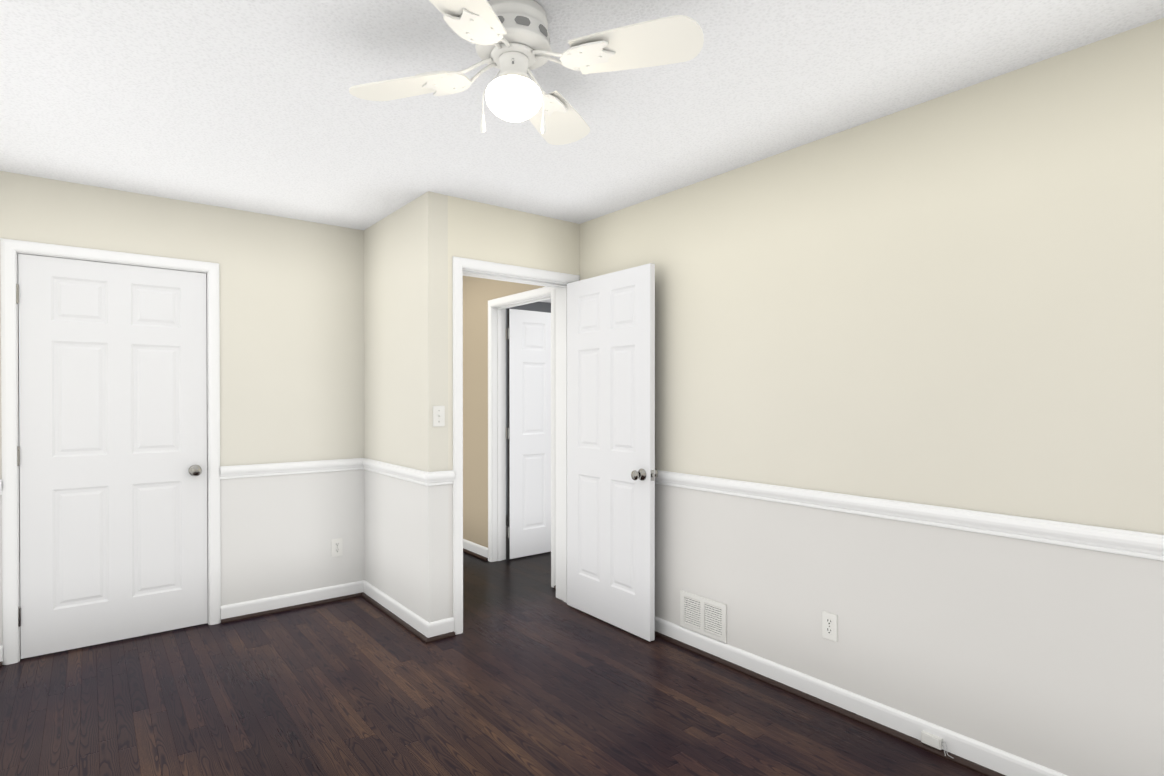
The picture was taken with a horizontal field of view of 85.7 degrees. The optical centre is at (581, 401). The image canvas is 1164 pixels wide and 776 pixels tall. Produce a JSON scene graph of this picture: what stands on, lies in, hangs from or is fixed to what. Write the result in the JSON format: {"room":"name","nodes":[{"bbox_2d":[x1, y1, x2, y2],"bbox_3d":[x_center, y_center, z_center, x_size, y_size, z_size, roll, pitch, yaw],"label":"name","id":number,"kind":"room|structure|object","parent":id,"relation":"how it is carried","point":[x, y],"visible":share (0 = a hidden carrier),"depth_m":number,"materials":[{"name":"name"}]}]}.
{"room":"empty bedroom","nodes":[
{"label":"empty bedroom","id":0,"kind":"room"},
{"bbox_2d":[0,171,364,644],"bbox_3d":[-2.337,0.079,3.591,2.140,2.440,0.115,0,0,-38],"label":"wall","id":1,"kind":"structure","parent":0,"point":[291,300],"depth_m":3.85,"materials":[{"name":"paint"}]},
{"bbox_2d":[0,645,2,661],"bbox_3d":[-2.990,1.254,3.006,0.320,0.097,0.013,0,0,-38],"label":"baseboard","id":2,"kind":"structure","parent":1,"relation":"attached to","point":[1,646],"depth_m":3.10,"materials":[{"name":"white wood"}]},
{"bbox_2d":[0,238,220,664],"bbox_3d":[-2.527,0.246,3.432,0.943,2.107,0.134,0,0,-38],"label":"door frame","id":3,"kind":"structure","parent":1,"relation":"attached to","point":[10,250],"depth_m":3.15,"materials":[{"name":"white wood"}]},
{"bbox_2d":[16,254,207,658],"bbox_3d":[-2.488,0.274,3.383,0.833,2.032,0.101,0,0,-38],"label":"closet door","id":4,"kind":"structure","parent":1,"relation":"in","point":[112,455],"depth_m":3.37,"materials":[{"name":"white paint"}]},
{"bbox_2d":[221,593,359,623],"bbox_3d":[-1.802,1.286,3.919,0.790,0.021,0.018,0,0,-38],"label":"trim","id":5,"kind":"structure","parent":1,"relation":"attached to","point":[237,618],"depth_m":3.90,"materials":[{"name":"black"}]},
{"bbox_2d":[221,581,359,618],"bbox_3d":[-1.805,1.248,3.936,0.807,0.097,0.013,0,0,-38],"label":"baseboard","id":6,"kind":"structure","parent":1,"relation":"attached to","point":[286,600],"depth_m":3.91,"materials":[{"name":"white wood"}]},
{"bbox_2d":[331,538,342,556],"bbox_3d":[-1.599,0.952,4.099,0.070,0.115,0.007,0,0,-38],"label":"outlet","id":7,"kind":"object","parent":1,"relation":"attached to","point":[336,547],"visible":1,"depth_m":4.10,"materials":[{"name":"white plastic"}]},
{"bbox_2d":[364,191,447,622],"bbox_3d":[-1.551,0.073,4.415,0.115,2.440,2.470,0,0,-38],"label":"wall","id":8,"kind":"structure","parent":0,"point":[406,367],"depth_m":3.63,"materials":[{"name":"paint"}]},
{"bbox_2d":[360,592,433,643],"bbox_3d":[-1.144,1.287,3.790,0.034,0.021,1.033,0,0,-38],"label":"trim","id":9,"kind":"structure","parent":8,"relation":"attached to","point":[431,639],"depth_m":3.69,"materials":[{"name":"black"}]},
{"bbox_2d":[360,580,439,637],"bbox_3d":[-1.139,1.249,3.813,0.033,0.097,1.028,0,0,-38],"label":"baseboard","id":10,"kind":"structure","parent":8,"relation":"attached to","point":[431,629],"depth_m":3.68,"materials":[{"name":"white wood"}]},
{"bbox_2d":[433,406,444,426],"bbox_3d":[-0.781,0.080,3.437,0.070,0.115,0.020,0,0,-38],"label":"light switch","id":11,"kind":"object","parent":8,"relation":"attached to","point":[438,416],"visible":1,"depth_m":3.44,"materials":[{"name":"white plastic"}]},
{"bbox_2d":[0,515,984,775],"bbox_3d":[0.075,1.331,3.330,5.830,0.060,7.230,0,0,-38],"label":"floor","id":12,"kind":"structure","parent":0,"point":[526,673],"depth_m":2.70,"materials":[{"name":"brown wood"}]},
{"bbox_2d":[463,276,544,547],"bbox_3d":[-0.774,0.068,5.207,0.115,2.440,2.415,0,0,-38],"label":"wall","id":13,"kind":"structure","parent":0,"point":[478,293],"depth_m":5.20,"materials":[{"name":"beige paint"}]},
{"bbox_2d":[463,548,487,560],"bbox_3d":[-1.142,1.275,5.556,0.018,0.021,1.195,0,0,-38],"label":"trim","id":14,"kind":"structure","parent":13,"relation":"attached to","point":[464,550],"depth_m":5.22,"materials":[{"name":"black"}]},
{"bbox_2d":[463,539,487,557],"bbox_3d":[-1.130,1.237,5.564,0.013,0.097,1.195,0,0,-38],"label":"baseboard","id":15,"kind":"structure","parent":13,"relation":"attached to","point":[473,547],"depth_m":5.25,"materials":[{"name":"white wood"}]},
{"bbox_2d":[488,287,555,587],"bbox_3d":[-0.419,0.237,4.757,0.150,2.107,0.943,0,0,-38],"label":"door frame","id":16,"kind":"structure","parent":13,"relation":"attached to","point":[497,307],"depth_m":5.05,"materials":[{"name":"white wood"}]},
{"bbox_2d":[506,309,550,558],"bbox_3d":[-0.279,0.261,5.356,0.833,2.032,0.167,0,0,-38],"label":"door","id":17,"kind":"structure","parent":13,"relation":"in","point":[528,436],"depth_m":5.21,"materials":[{"name":"white paint"}]},
{"bbox_2d":[448,196,579,617],"bbox_3d":[-0.431,0.077,3.833,0.925,2.440,0.170,0,0,-38],"label":"wall","id":18,"kind":"structure","parent":0,"point":[487,232],"depth_m":3.66,"materials":[{"name":"paint"}]},
{"bbox_2d":[452,256,579,634],"bbox_3d":[-0.422,0.244,3.841,0.892,2.107,0.205,0,0,-38],"label":"door frame","id":19,"kind":"structure","parent":18,"relation":"attached to","point":[558,281],"depth_m":3.73,"materials":[{"name":"white wood"}]},
{"bbox_2d":[567,263,657,640],"bbox_3d":[0.144,0.272,3.680,0.167,2.032,0.782,0,0,-38],"label":"entry door","id":20,"kind":"structure","parent":18,"relation":"in","point":[612,473],"depth_m":3.62,"materials":[{"name":"white paint"}]},
{"bbox_2d":[506,302,550,514],"bbox_3d":[-2.131,0.062,6.112,5.580,2.440,0.115,0,0,-38],"label":"wall","id":21,"kind":"structure","parent":0,"point":[541,306],"depth_m":7.18,"materials":[{"name":"grey paint"}]},
{"bbox_2d":[0,0,1163,302],"bbox_3d":[0.075,-1.179,3.313,5.830,0.080,7.230,0,0,-38],"label":"ceiling","id":22,"kind":"structure","parent":0,"point":[254,106],"depth_m":2.30,"materials":[{"name":"white paint"}]},
{"bbox_2d":[349,0,703,144],"bbox_3d":[-0.199,-0.956,1.834,0.830,0.346,0.830,0,0,-27],"label":"ceiling fan","id":23,"kind":"object","parent":22,"relation":"hanging from","point":[510,39],"visible":1,"depth_m":1.77,"materials":[{"name":"white metal"}]},
{"bbox_2d":[580,18,1163,775],"bbox_3d":[1.253,0.086,2.530,0.115,2.440,4.300,0,0,-38],"label":"wall","id":24,"kind":"structure","parent":0,"point":[952,300],"depth_m":2.32,"materials":[{"name":"paint"}]},
{"bbox_2d":[680,590,726,642],"bbox_3d":[0.622,1.104,3.240,0.008,0.190,0.305,0,0,-38],"label":"air vent","id":25,"kind":"object","parent":24,"relation":"in","point":[704,616],"visible":1,"depth_m":3.23,"materials":[{"name":"white plastic"}]},
{"bbox_2d":[822,611,837,641],"bbox_3d":[1.059,0.961,2.685,0.007,0.115,0.070,0,0,-38],"label":"outlet","id":26,"kind":"object","parent":24,"relation":"attached to","point":[829,626],"visible":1,"depth_m":2.68,"materials":[{"name":"white plastic"}]},
{"bbox_2d":[655,631,1005,775],"bbox_3d":[1.239,1.296,2.427,0.018,0.021,4.117,0,0,-38],"label":"trim","id":27,"kind":"structure","parent":24,"relation":"attached to","point":[971,765],"depth_m":2.62,"materials":[{"name":"black"}]},
{"bbox_2d":[655,616,1066,775],"bbox_3d":[1.255,1.258,2.431,0.013,0.097,4.130,0,0,-38],"label":"baseboard","id":28,"kind":"structure","parent":24,"relation":"attached to","point":[970,749],"depth_m":2.56,"materials":[{"name":"white wood"}]},
{"bbox_2d":[921,731,952,757],"bbox_3d":[1.312,1.265,2.317,0.040,0.040,0.120,0,0,-38],"label":"outlet box","id":29,"kind":"object","parent":24,"relation":"attached to","point":[929,739],"visible":0.94,"depth_m":2.33,"materials":[{"name":"white plastic"}]},
{"bbox_3d":[0.075,0.081,3.321,5.830,2.440,7.230,0,0,-38],"label":"wall","id":30,"kind":"structure","parent":0,"visible":0},
{"bbox_2d":[0,479,1,494],"bbox_3d":[-2.986,0.423,2.995,0.320,0.076,0.025,0,0,-38],"label":"trim","id":31,"kind":"structure","parent":30,"relation":"attached to","point":[0,479],"depth_m":3.09,"materials":[{"name":"white wood"}]},
{"bbox_2d":[220,458,359,478],"bbox_3d":[-1.801,0.417,3.926,0.807,0.076,0.025,0,0,-38],"label":"trim","id":32,"kind":"structure","parent":30,"relation":"attached to","point":[271,469],"depth_m":3.90,"materials":[{"name":"white wood"}]},
{"bbox_2d":[360,458,439,485],"bbox_3d":[-1.141,0.417,3.800,0.045,0.076,1.040,0,0,-38],"label":"trim","id":33,"kind":"structure","parent":30,"relation":"attached to","point":[426,478],"depth_m":3.66,"materials":[{"name":"white wood"}]},
{"bbox_2d":[655,470,1163,560],"bbox_3d":[1.252,0.427,2.422,0.025,0.076,4.130,0,0,-38],"label":"trim","id":34,"kind":"structure","parent":30,"relation":"attached to","point":[1126,542],"depth_m":2.30,"materials":[{"name":"white wood"}]}
]}

